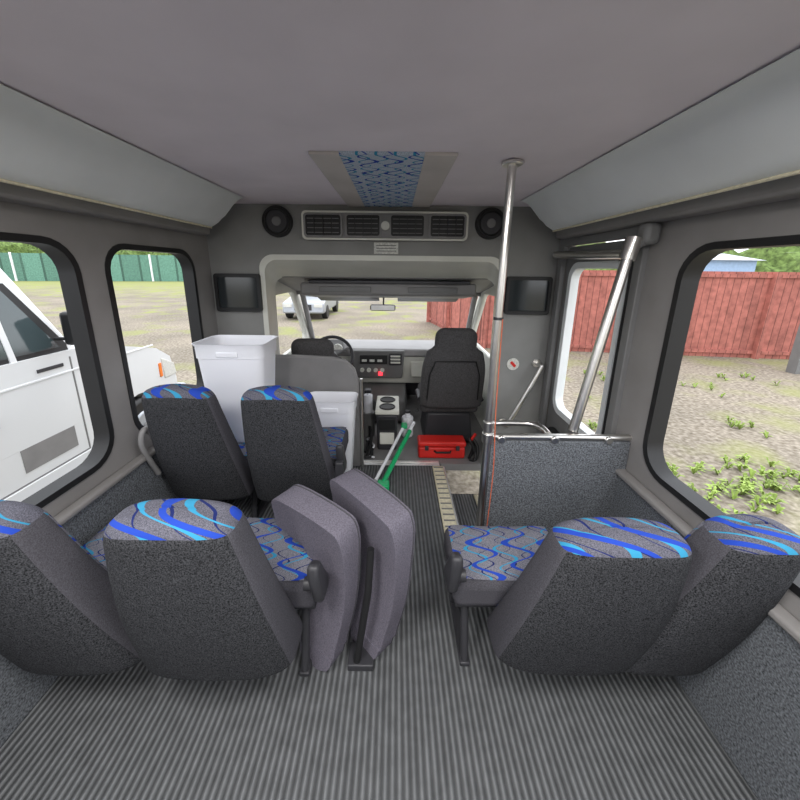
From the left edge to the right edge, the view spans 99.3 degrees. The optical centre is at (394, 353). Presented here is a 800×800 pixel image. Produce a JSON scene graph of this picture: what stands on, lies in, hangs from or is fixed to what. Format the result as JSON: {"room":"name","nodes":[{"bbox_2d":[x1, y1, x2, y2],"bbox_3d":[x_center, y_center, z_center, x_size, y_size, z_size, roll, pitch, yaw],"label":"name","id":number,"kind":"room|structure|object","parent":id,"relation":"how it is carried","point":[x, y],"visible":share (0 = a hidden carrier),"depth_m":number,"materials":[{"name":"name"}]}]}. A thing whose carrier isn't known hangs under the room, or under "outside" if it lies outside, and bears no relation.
{"room":"vehicle interior","nodes":[
{"label":"vehicle interior","id":0,"kind":"room"},
{"bbox_2d":[0,201,217,516],"bbox_3d":[-1.316,0.585,-0.149,0.060,1.910,5.420,1,14,0],"label":"wall","id":1,"kind":"structure","parent":0,"point":[89,239],"depth_m":1.51,"materials":[{"name":"grey plastic"}]},
{"bbox_2d":[0,232,113,507],"bbox_3d":[-1.311,0.130,0.974,0.070,0.958,1.008,1,14,0],"label":"window frame","id":2,"kind":"structure","parent":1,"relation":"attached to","point":[68,269],"depth_m":1.40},
{"bbox_2d":[0,454,178,747],"bbox_3d":[-1.276,1.241,0.014,0.035,0.560,5.420,1,14,0],"label":"wall panel","id":3,"kind":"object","parent":1,"relation":"attached to","point":[21,690],"depth_m":1.36,"materials":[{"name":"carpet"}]},
{"bbox_2d":[53,445,155,525],"bbox_3d":[-1.265,0.957,-0.057,0.050,0.025,5.420,1,14,0],"label":"trim","id":4,"kind":"structure","parent":1,"relation":"attached to","point":[92,495],"depth_m":1.44,"materials":[{"name":"grey plastic"}]},
{"bbox_2d":[0,84,242,234],"bbox_3d":[-1.094,-0.221,-0.413,0.367,0.206,5.300,1,14,0],"label":"panel","id":5,"kind":"object","parent":1,"relation":"attached to","point":[51,159],"depth_m":1.17,"materials":[{"name":"grey plastic"}]},
{"bbox_2d":[105,244,204,429],"bbox_3d":[-1.309,-0.105,1.915,0.070,0.958,0.688,1,14,0],"label":"rubber gasket","id":6,"kind":"object","parent":1,"relation":"attached to","point":[186,263],"visible":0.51,"depth_m":1.94,"materials":[{"name":"black rubber"}]},
{"bbox_2d":[275,281,309,353],"bbox_3d":[-1.024,-0.089,3.309,0.050,1.650,1.540,1,14,0],"label":"wall","id":7,"kind":"structure","parent":0,"point":[280,288],"depth_m":3.50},
{"bbox_2d":[329,339,434,382],"bbox_3d":[-0.071,0.057,3.775,1.840,0.502,0.572,1,14,0],"label":"dashboard","id":8,"kind":"object","parent":7,"relation":"attached to","point":[380,361],"visible":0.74,"depth_m":3.57,"materials":[{"name":"plastic"}]},
{"bbox_2d":[322,335,353,364],"bbox_3d":[-0.622,0.022,3.232,0.370,0.385,0.388,-10,17,-36],"label":"steering wheel","id":9,"kind":"object","parent":8,"relation":"attached to","point":[346,342],"visible":0.25,"depth_m":3.22,"materials":[{"name":"plastic"}]},
{"bbox_2d":[370,298,394,310],"bbox_3d":[-0.120,-0.511,3.397,0.250,0.145,0.114,1,14,0],"label":"mirror","id":10,"kind":"object","parent":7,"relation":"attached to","point":[373,307],"visible":0.91,"depth_m":3.35,"materials":[{"name":"plastic"}]},
{"bbox_2d":[296,291,480,337],"bbox_3d":[-0.066,-0.401,3.750,1.876,0.638,0.532,1,14,0],"label":"windshield frame","id":11,"kind":"object","parent":7,"relation":"attached to","point":[303,297],"visible":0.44,"depth_m":3.64,"materials":[{"name":"plastic"}]},
{"bbox_2d":[0,395,757,799],"bbox_3d":[-0.099,1.363,0.855,2.390,0.060,7.000,1,14,0],"label":"floor","id":12,"kind":"structure","parent":0,"point":[422,724],"depth_m":1.14,"materials":[{"name":"rubber"}]},
{"bbox_2d":[0,500,141,675],"bbox_3d":[-1.050,0.775,1.221,0.454,0.883,0.611,1,14,0],"label":"seat","id":13,"kind":"object","parent":12,"relation":"on","point":[59,615],"visible":0.59,"depth_m":0.97,"materials":[{"name":"fabric"}]},
{"bbox_2d":[83,522,109,567],"bbox_3d":[-1.033,0.741,1.352,0.390,0.022,0.310,1,14,0],"label":"cushion","id":14,"kind":"object","parent":13,"relation":"on","point":[94,546],"depth_m":1.31,"materials":[{"name":"fabric"}]},
{"bbox_2d":[141,383,268,517],"bbox_3d":[-1.023,0.538,1.977,0.475,0.978,0.750,1,14,0],"label":"seat","id":15,"kind":"object","parent":12,"relation":"on","point":[199,455],"visible":0.82,"depth_m":1.64,"materials":[{"name":"fabric"}]},
{"bbox_2d":[138,426,161,474],"bbox_3d":[-1.217,0.485,1.710,0.043,0.298,0.150,0,14,-4],"label":"armrest","id":16,"kind":"object","parent":15,"relation":"attached to","point":[141,436],"visible":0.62,"depth_m":1.65,"materials":[{"name":"plastic"}]},
{"bbox_2d":[191,335,277,441],"bbox_3d":[-0.932,0.212,2.075,0.413,0.610,0.297,1,14,0],"label":"waste bin","id":17,"kind":"object","parent":15,"relation":"on","point":[230,365],"visible":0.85,"depth_m":1.93,"materials":[{"name":"white plastic"}]},
{"bbox_2d":[238,442,246,455],"bbox_3d":[-1.006,0.525,2.138,0.410,0.022,0.400,1,14,0],"label":"cushion","id":18,"kind":"object","parent":15,"relation":"on","point":[242,446],"depth_m":2.01,"materials":[{"name":"fabric"}]},
{"bbox_2d":[103,498,328,680],"bbox_3d":[-0.534,0.777,1.214,0.586,0.893,0.602,1,14,0],"label":"seat","id":19,"kind":"object","parent":12,"relation":"on","point":[203,590],"visible":0.97,"depth_m":0.93,"materials":[{"name":"fabric"}]},
{"bbox_2d":[246,517,311,580],"bbox_3d":[-0.508,0.749,1.342,0.430,0.022,0.310,1,14,0],"label":"cushion","id":20,"kind":"object","parent":19,"relation":"on","point":[289,560],"depth_m":1.30,"materials":[{"name":"fabric"}]},
{"bbox_2d":[241,385,348,501],"bbox_3d":[-0.517,0.547,1.962,0.477,0.978,0.740,1,14,0],"label":"seat","id":21,"kind":"object","parent":12,"relation":"on","point":[287,444],"visible":0.84,"depth_m":1.61,"materials":[{"name":"fabric"}]},
{"bbox_2d":[322,427,345,457],"bbox_3d":[-0.536,0.535,2.119,0.410,0.022,0.400,1,14,0],"label":"cushion","id":22,"kind":"object","parent":21,"relation":"on","point":[334,436],"depth_m":2.15,"materials":[{"name":"fabric"}]},
{"bbox_2d":[335,461,343,476],"bbox_3d":[-0.287,0.665,1.791,0.040,0.243,0.072,1,14,0],"label":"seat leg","id":23,"kind":"object","parent":21,"relation":"attached to","point":[339,467],"visible":0.43,"depth_m":1.74,"materials":[{"name":"black plastic"}]},
{"bbox_2d":[271,484,360,671],"bbox_3d":[-0.314,0.875,1.325,0.355,0.672,0.148,9,16,31],"label":"seat cushion","id":24,"kind":"object","parent":12,"relation":"on","point":[329,534],"visible":0.94,"depth_m":1.25,"materials":[{"name":"grey fabric"}]},
{"bbox_2d":[291,338,340,357],"bbox_3d":[-0.663,0.279,3.071,0.602,0.960,0.660,1,14,0],"label":"seat","id":25,"kind":"object","parent":12,"relation":"on","point":[300,346],"visible":0.25,"depth_m":2.66,"materials":[{"name":"grey fabric"}]},
{"bbox_2d":[275,357,358,465],"bbox_3d":[-0.605,0.445,2.571,0.660,0.880,0.030,1,14,0],"label":"panel","id":26,"kind":"object","parent":12,"relation":"on","point":[309,374],"visible":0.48,"depth_m":2.48,"materials":[{"name":"plastic"}]},
{"bbox_2d":[275,354,360,465],"bbox_3d":[-0.599,0.439,2.569,0.672,0.894,0.024,1,14,0],"label":"trim","id":27,"kind":"structure","parent":26,"relation":"attached to","point":[276,355],"depth_m":2.47,"materials":[{"name":"plastic"}]},
{"bbox_2d":[310,391,357,472],"bbox_3d":[-0.446,0.605,2.455,0.360,0.630,0.213,1,14,0],"label":"waste bin","id":28,"kind":"object","parent":12,"relation":"on","point":[334,408],"visible":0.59,"depth_m":2.33,"materials":[{"name":"white plastic"}]},
{"bbox_2d":[347,546,374,670],"bbox_3d":[-0.128,0.956,1.285,0.104,0.522,0.090,1,14,0],"label":"frame","id":29,"kind":"object","parent":12,"relation":"on","point":[359,659],"visible":0.86,"depth_m":1.28,"materials":[{"name":"black metal"}]},
{"bbox_2d":[360,378,363,466],"bbox_3d":[-0.251,0.530,2.575,0.022,0.720,0.022,1,14,0],"label":"stanchion","id":30,"kind":"object","parent":12,"relation":"on","point":[361,379],"visible":1,"depth_m":2.56,"materials":[{"name":"metal"}]},
{"bbox_2d":[363,388,374,436],"bbox_3d":[-0.246,0.533,3.122,0.120,0.450,0.120,1,14,0],"label":"spray bottle","id":31,"kind":"object","parent":12,"relation":"on","point":[368,412],"visible":0.89,"depth_m":3.08,"materials":[{"name":"white plastic"}]},
{"bbox_2d":[364,426,374,458],"bbox_3d":[-0.211,0.741,2.899,0.095,0.143,0.346,1,14,0],"label":"cable bundle","id":32,"kind":"object","parent":12,"relation":"on","point":[369,454],"visible":1,"depth_m":2.86,"materials":[{"name":"black rubber"}]},
{"bbox_2d":[330,468,414,659],"bbox_3d":[-0.118,0.856,1.388,0.167,0.682,0.385,-13,19,-43],"label":"seat cushion","id":33,"kind":"object","parent":12,"relation":"on","point":[386,524],"visible":0.83,"depth_m":1.29,"materials":[{"name":"grey fabric"}]},
{"bbox_2d":[359,382,406,421],"bbox_3d":[-0.155,0.469,3.754,0.594,0.270,0.743,1,14,0],"label":"engine cover","id":34,"kind":"object","parent":12,"relation":"on","point":[378,389],"visible":0.25,"depth_m":3.59,"materials":[{"name":"grey plastic"}]},
{"bbox_2d":[375,396,398,449],"bbox_3d":[-0.066,0.600,3.005,0.200,0.380,0.360,1,14,0],"label":"console","id":35,"kind":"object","parent":12,"relation":"on","point":[387,407],"depth_m":2.85,"materials":[{"name":"plastic"}]},
{"bbox_2d":[375,396,398,414],"bbox_3d":[-0.065,0.444,2.971,0.200,0.040,0.350,1,14,0],"label":"tray","id":36,"kind":"object","parent":35,"relation":"on","point":[385,405],"depth_m":2.89,"materials":[{"name":"grey plastic"}]},
{"bbox_2d":[380,432,393,443],"bbox_3d":[-0.067,0.708,2.861,0.120,0.100,0.030,1,14,0],"label":"drawer","id":37,"kind":"object","parent":35,"relation":"in","point":[385,437],"depth_m":2.85,"materials":[{"name":"grey plastic"}]},
{"bbox_2d":[379,396,394,409],"bbox_3d":[-0.065,0.426,2.951,0.136,0.016,0.296,1,14,0],"label":"cup holder","id":38,"kind":"object","parent":35,"relation":"on","point":[385,402],"depth_m":2.96,"materials":[{"name":"black plastic"}]},
{"bbox_2d":[374,422,406,481],"bbox_3d":[-0.014,0.758,2.698,0.068,0.207,0.609,6,15,20],"label":"broom","id":39,"kind":"object","parent":12,"relation":"on","point":[403,424],"visible":0.97,"depth_m":2.68,"materials":[{"name":"plastic"}]},
{"bbox_2d":[377,421,414,490],"bbox_3d":[0.017,0.768,2.659,0.100,0.224,0.717,5,15,18],"label":"broom","id":40,"kind":"object","parent":12,"relation":"on","point":[384,482],"visible":0.81,"depth_m":2.57,"materials":[{"name":"plastic"}]},
{"bbox_2d":[364,460,438,465],"bbox_3d":[-0.004,0.864,2.707,0.710,0.011,0.065,1,14,0],"label":"plate","id":41,"kind":"object","parent":12,"relation":"on","point":[366,462],"visible":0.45,"depth_m":2.70,"materials":[{"name":"metal"}]},
{"bbox_2d":[401,410,412,437],"bbox_3d":[0.108,0.639,3.119,0.110,0.253,0.129,10,17,34],"label":"jug","id":42,"kind":"object","parent":12,"relation":"on","point":[407,417],"visible":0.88,"depth_m":3.08,"materials":[{"name":"plastic"}]},
{"bbox_2d":[417,435,465,457],"bbox_3d":[0.382,0.772,2.809,0.390,0.150,0.172,1,14,0],"label":"toolbox","id":43,"kind":"object","parent":12,"relation":"on","point":[429,446],"visible":1,"depth_m":2.77,"materials":[{"name":"plastic"}]},
{"bbox_2d":[415,328,484,441],"bbox_3d":[0.477,0.247,3.039,0.592,1.060,0.660,1,14,0],"label":"seat","id":44,"kind":"object","parent":12,"relation":"on","point":[451,385],"visible":0.99,"depth_m":2.77,"materials":[{"name":"grey fabric"}]},
{"bbox_2d":[417,383,477,411],"bbox_3d":[0.476,0.398,3.179,0.509,0.140,0.460,1,14,0],"label":"cushion","id":45,"kind":"object","parent":44,"relation":"on","point":[425,409],"depth_m":2.97,"materials":[{"name":"grey fabric"}]},
{"bbox_2d":[432,466,477,532],"bbox_3d":[0.702,1.256,2.300,0.830,0.564,0.920,1,14,0],"label":"entry steps","id":46,"kind":"structure","parent":12,"relation":"attached to","point":[455,509],"depth_m":2.46,"materials":[{"name":"rubber"}]},
{"bbox_2d":[467,433,478,461],"bbox_3d":[0.637,0.758,2.776,0.096,0.200,0.161,1,14,0],"label":"cables","id":47,"kind":"object","parent":12,"relation":"on","point":[474,445],"visible":1,"depth_m":2.75,"materials":[{"name":"black rubber"}]},
{"bbox_2d":[476,159,523,525],"bbox_3d":[0.436,0.183,1.539,0.095,1.910,0.080,1,14,0],"label":"grab pole","id":48,"kind":"object","parent":12,"relation":"on","point":[511,165],"visible":0.8,"depth_m":1.46,"materials":[{"name":"silver metal"}]},
{"bbox_2d":[487,317,503,524],"bbox_3d":[0.440,0.429,1.592,0.048,1.206,0.058,1,14,0],"label":"pull cord","id":49,"kind":"object","parent":48,"relation":"hanging from","point":[494,318],"visible":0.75,"depth_m":1.51,"materials":[{"name":"plastic"}]},
{"bbox_2d":[493,420,550,433],"bbox_3d":[0.599,0.367,1.683,0.295,0.033,0.152,1,14,0],"label":"grab rail","id":50,"kind":"object","parent":48,"relation":"attached to","point":[536,425],"depth_m":1.73,"materials":[{"name":"silver metal"}]},
{"bbox_2d":[483,433,631,531],"bbox_3d":[0.762,0.744,1.683,0.680,0.757,0.040,1,14,0],"label":"panel","id":51,"kind":"object","parent":12,"relation":"on","point":[545,480],"visible":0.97,"depth_m":1.64,"materials":[{"name":"fabric"}]},
{"bbox_2d":[444,517,691,675],"bbox_3d":[0.512,0.821,1.241,0.662,0.818,0.567,1,14,0],"label":"seat","id":52,"kind":"object","parent":12,"relation":"on","point":[590,595],"visible":0.99,"depth_m":0.99,"materials":[{"name":"fabric"}]},
{"bbox_2d":[448,525,547,580],"bbox_3d":[0.447,0.783,1.369,0.430,0.022,0.270,1,14,0],"label":"cushion","id":53,"kind":"object","parent":52,"relation":"on","point":[488,553],"depth_m":1.36,"materials":[{"name":"fabric"}]},
{"bbox_2d":[626,514,799,676],"bbox_3d":[0.901,0.817,1.239,0.410,0.833,0.567,1,14,0],"label":"seat","id":54,"kind":"object","parent":12,"relation":"on","point":[742,566],"visible":0.44,"depth_m":0.95,"materials":[{"name":"fabric"}]},
{"bbox_2d":[207,204,559,432],"bbox_3d":[-0.087,0.204,2.566,2.490,2.460,0.040,1,14,0],"label":"wall","id":55,"kind":"structure","parent":0,"point":[238,243],"depth_m":2.32,"materials":[{"name":"plastic"}]},
{"bbox_2d":[213,273,262,311],"bbox_3d":[-1.088,-0.427,2.370,0.315,0.260,0.040,1,14,0],"label":"wall monitor","id":56,"kind":"object","parent":55,"relation":"attached to","point":[234,292],"depth_m":2.37,"materials":[{"name":"black plastic"}]},
{"bbox_2d":[262,205,292,236],"bbox_3d":[-0.781,-0.879,2.253,0.200,0.200,0.044,1,14,0],"label":"round speaker","id":57,"kind":"object","parent":55,"relation":"attached to","point":[277,221],"visible":1,"depth_m":2.24},
{"bbox_2d":[266,210,286,231],"bbox_3d":[-0.781,-0.877,2.244,0.140,0.140,0.012,1,14,0],"label":"grille","id":58,"kind":"object","parent":57,"relation":"attached to","point":[276,220],"depth_m":2.24,"materials":[{"name":"plastic"}]},
{"bbox_2d":[259,254,498,414],"bbox_3d":[-0.086,0.056,2.688,1.770,1.590,0.372,1,14,0],"label":"trim","id":59,"kind":"structure","parent":55,"relation":"attached to","point":[273,267],"depth_m":2.44,"materials":[{"name":"grey plastic"}]},
{"bbox_2d":[301,210,468,241],"bbox_3d":[-0.066,-0.844,2.245,1.090,0.180,0.075,1,14,0],"label":"vent panel","id":60,"kind":"object","parent":55,"relation":"attached to","point":[316,224],"visible":1,"depth_m":2.22,"materials":[{"name":"plastic"}]},
{"bbox_2d":[303,213,380,237],"bbox_3d":[-0.344,-0.843,2.226,0.509,0.148,0.021,1,14,0],"label":"vent","id":61,"kind":"object","parent":60,"relation":"attached to","point":[315,225],"depth_m":2.22,"materials":[{"name":"grey plastic"}]},
{"bbox_2d":[389,214,466,237],"bbox_3d":[0.214,-0.837,2.226,0.504,0.148,0.021,1,14,0],"label":"vent","id":62,"kind":"object","parent":60,"relation":"attached to","point":[400,225],"depth_m":2.22,"materials":[{"name":"grey plastic"}]},
{"bbox_2d":[374,242,397,253],"bbox_3d":[-0.060,-0.718,2.308,0.165,0.075,0.012,1,14,0],"label":"notice sign","id":63,"kind":"object","parent":55,"relation":"attached to","point":[379,247],"visible":1,"depth_m":2.30,"materials":[{"name":"paper"}]},
{"bbox_2d":[475,207,502,239],"bbox_3d":[0.634,-0.864,2.253,0.200,0.200,0.044,1,14,0],"label":"round speaker","id":64,"kind":"object","parent":55,"relation":"attached to","point":[488,223],"visible":0.95,"depth_m":2.24},
{"bbox_2d":[480,212,501,234],"bbox_3d":[0.634,-0.862,2.244,0.140,0.140,0.012,1,14,0],"label":"grille","id":65,"kind":"object","parent":64,"relation":"attached to","point":[490,222],"depth_m":2.24,"materials":[{"name":"plastic"}]},
{"bbox_2d":[507,358,518,369],"bbox_3d":[0.869,0.075,2.505,0.090,0.090,0.008,1,14,0],"label":"warning label","id":66,"kind":"object","parent":55,"relation":"attached to","point":[512,364],"visible":1,"depth_m":2.50,"materials":[{"name":"plastic"}]},
{"bbox_2d":[499,359,543,427],"bbox_3d":[0.932,0.306,2.512,0.270,0.530,0.101,1,14,0],"label":"grab rail","id":67,"kind":"object","parent":55,"relation":"attached to","point":[536,363],"visible":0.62,"depth_m":2.46,"materials":[{"name":"metal"}]},
{"bbox_2d":[503,276,552,314],"bbox_3d":[0.924,-0.406,2.370,0.310,0.260,0.040,1,14,0],"label":"wall monitor","id":68,"kind":"object","parent":55,"relation":"attached to","point":[523,295],"depth_m":2.37,"materials":[{"name":"black plastic"}]},
{"bbox_2d":[278,276,493,292],"bbox_3d":[-0.063,-0.632,3.068,1.960,0.196,0.740,1,14,0],"label":"ceiling","id":69,"kind":"structure","parent":0,"point":[293,282],"depth_m":2.76,"materials":[{"name":"plastic"}]},
{"bbox_2d":[301,280,475,301],"bbox_3d":[-0.054,-0.556,3.053,1.438,0.219,0.607,1,14,0],"label":"console","id":70,"kind":"object","parent":69,"relation":"attached to","point":[325,290],"visible":1,"depth_m":2.77,"materials":[{"name":"plastic"}]},
{"bbox_2d":[0,0,799,206],"bbox_3d":[-0.081,-0.362,-0.368,2.510,0.060,5.460,1,14,0],"label":"ceiling","id":71,"kind":"structure","parent":0,"point":[235,95],"depth_m":0.74,"materials":[{"name":"plastic"}]},
{"bbox_2d":[308,151,364,206],"bbox_3d":[-0.256,-0.851,1.734,0.110,0.012,1.055,1,14,0],"label":"border strip","id":72,"kind":"object","parent":71,"relation":"attached to","point":[330,163],"visible":0.87,"depth_m":1.48,"materials":[{"name":"plastic"}]},
{"bbox_2d":[339,151,424,206],"bbox_3d":[-0.046,-0.850,1.734,0.310,0.010,1.055,1,14,0],"label":"strip","id":73,"kind":"object","parent":71,"relation":"attached to","point":[380,178],"visible":1,"depth_m":1.49,"materials":[{"name":"fabric"}]},
{"bbox_2d":[412,152,457,206],"bbox_3d":[0.169,-0.847,1.734,0.120,0.012,1.055,1,14,0],"label":"border strip","id":74,"kind":"object","parent":71,"relation":"attached to","point":[436,166],"visible":0.93,"depth_m":1.48,"materials":[{"name":"plastic"}]},
{"bbox_2d":[406,383,418,394],"bbox_3d":[-0.072,0.197,4.146,1.860,0.710,0.050,1,14,0],"label":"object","id":75,"kind":"structure","parent":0,"point":[410,387],"depth_m":4.18,"materials":[{"name":"black plastic"}]},
{"bbox_2d":[471,286,494,428],"bbox_3d":[0.886,-0.069,3.309,0.050,1.650,1.540,1,14,0],"label":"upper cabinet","id":76,"kind":"object","parent":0,"point":[480,413],"depth_m":3.37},
{"bbox_2d":[537,198,799,620],"bbox_3d":[1.131,0.878,-0.083,0.060,2.460,5.420,1,14,0],"label":"wall","id":77,"kind":"structure","parent":0,"point":[679,238],"depth_m":1.41,"materials":[{"name":"grey plastic"}]},
{"bbox_2d":[546,240,633,433],"bbox_3d":[1.128,0.430,2.124,0.070,2.140,0.700,1,14,0],"label":"leaf","id":78,"kind":"object","parent":77,"relation":"attached to","point":[554,420],"depth_m":2.07,"materials":[{"name":"grey plastic"}]},
{"bbox_2d":[548,427,559,433],"bbox_3d":[1.130,0.956,2.271,0.065,0.800,0.580,1,14,0],"label":"seal","id":79,"kind":"object","parent":78,"relation":"attached to","point":[552,430],"visible":0.09,"depth_m":2.38,"materials":[{"name":"black rubber"}]},
{"bbox_2d":[553,260,627,433],"bbox_3d":[1.145,-0.029,2.025,0.055,1.010,0.580,1,14,0],"label":"window frame","id":80,"kind":"structure","parent":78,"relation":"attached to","point":[577,268],"depth_m":2.18,"materials":[{"name":"grey plastic"}]},
{"bbox_2d":[538,226,649,433],"bbox_3d":[1.096,0.411,2.119,0.030,2.200,0.800,1,14,0],"label":"door","id":81,"kind":"structure","parent":77,"relation":"in","point":[638,273],"depth_m":1.68,"materials":[{"name":"grey plastic"}]},
{"bbox_2d":[553,222,661,431],"bbox_3d":[0.970,-0.179,1.890,0.260,0.947,0.803,1,14,0],"label":"pole","id":82,"kind":"object","parent":81,"relation":"attached to","point":[649,233],"visible":1,"depth_m":1.51,"materials":[{"name":"metal"}]},
{"bbox_2d":[521,48,799,238],"bbox_3d":[0.929,-0.199,-0.413,0.367,0.206,5.300,1,14,0],"label":"panel","id":83,"kind":"object","parent":77,"relation":"attached to","point":[738,147],"depth_m":0.99,"materials":[{"name":"grey plastic"}]},
{"bbox_2d":[610,476,799,799],"bbox_3d":[1.078,1.377,-0.433,0.035,0.560,4.500,1,14,0],"label":"wall panel","id":84,"kind":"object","parent":77,"relation":"attached to","point":[749,699],"depth_m":1.00,"materials":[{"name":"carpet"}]},
{"bbox_2d":[615,469,799,643],"bbox_3d":[1.074,1.093,-0.503,0.050,0.025,4.500,1,14,0],"label":"trim","id":85,"kind":"structure","parent":77,"relation":"attached to","point":[779,614],"depth_m":1.29,"materials":[{"name":"grey plastic"}]},
{"bbox_2d":[643,234,799,597],"bbox_3d":[1.138,0.161,0.954,0.070,0.958,0.968,1,14,0],"label":"window frame","id":86,"kind":"structure","parent":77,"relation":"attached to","point":[690,272],"depth_m":1.35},
{"label":"outside","id":87,"kind":"structure","parent":0,"visible":0},
{"bbox_2d":[13,281,799,535],"bbox_3d":[0.179,-17.121,78.180,300.000,0.100,240.000,1,14,0],"label":"ground","id":88,"kind":"structure","parent":87,"point":[155,313],"depth_m":7.06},
{"bbox_2d":[0,252,182,280],"bbox_3d":[-56.914,-12.727,49.480,86.088,4.100,18.208,1,14,0],"label":"mesh fence","id":89,"kind":"object","parent":88,"relation":"on","point":[17,266],"visible":0.35,"depth_m":52.38,"materials":[{"name":"green plastic"}]},
{"bbox_2d":[0,268,185,501],"bbox_3d":[-3.889,0.642,1.726,2.245,2.340,6.220,1,14,0],"label":"van","id":90,"kind":"object","parent":88,"relation":"on","point":[46,429],"visible":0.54,"depth_m":2.90,"materials":[{"name":"paint"}]},
{"bbox_2d":[53,311,73,344],"bbox_3d":[-2.889,-0.227,3.020,0.263,0.300,0.085,1,14,0],"label":"mirror","id":91,"kind":"object","parent":90,"relation":"attached to","point":[58,339],"depth_m":3.00,"materials":[{"name":"black plastic"}]},
{"bbox_2d":[283,296,338,317],"bbox_3d":[-4.046,-2.747,16.984,1.890,1.530,4.307,1,14,0],"label":"parked car","id":92,"kind":"object","parent":88,"relation":"on","point":[315,305],"visible":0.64,"depth_m":15.11,"materials":[{"name":"silver metal"}]},
{"bbox_2d":[0,241,799,271],"bbox_3d":[-31.063,-13.725,50.771,196.227,11.815,49.388,1,14,0],"label":"tree line","id":93,"kind":"object","parent":88,"relation":"on","point":[779,259],"visible":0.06,"depth_m":28.69,"materials":[{"name":"green plant"}]},
{"bbox_2d":[426,270,799,358],"bbox_3d":[7.812,-1.189,9.684,16.158,2.280,4.332,7,15,24],"label":"wooden fence","id":94,"kind":"object","parent":88,"relation":"on","point":[754,315],"visible":0.41,"depth_m":9.16,"materials":[{"name":"red wood"}]},
{"bbox_2d":[583,369,799,513],"bbox_3d":[5.801,0.912,5.680,6.032,0.100,5.758,1,14,0],"label":"weed patch","id":95,"kind":"object","parent":88,"relation":"on","point":[747,485],"visible":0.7,"depth_m":3.69,"materials":[{"name":"green plant"}]},
{"bbox_2d":[704,254,766,271],"bbox_3d":[20.855,-5.103,23.408,3.990,3.500,4.588,1,14,0],"label":"building","id":96,"kind":"structure","parent":88,"relation":"on","point":[721,262],"depth_m":21.25,"materials":[{"name":"blue paint"}]},
{"bbox_2d":[785,324,799,373],"bbox_3d":[9.304,-0.354,7.720,0.260,1.640,0.260,1,14,0],"label":"wooden post","id":97,"kind":"object","parent":88,"relation":"on","point":[793,366],"visible":1,"depth_m":7.81,"materials":[{"name":"grey wood"}]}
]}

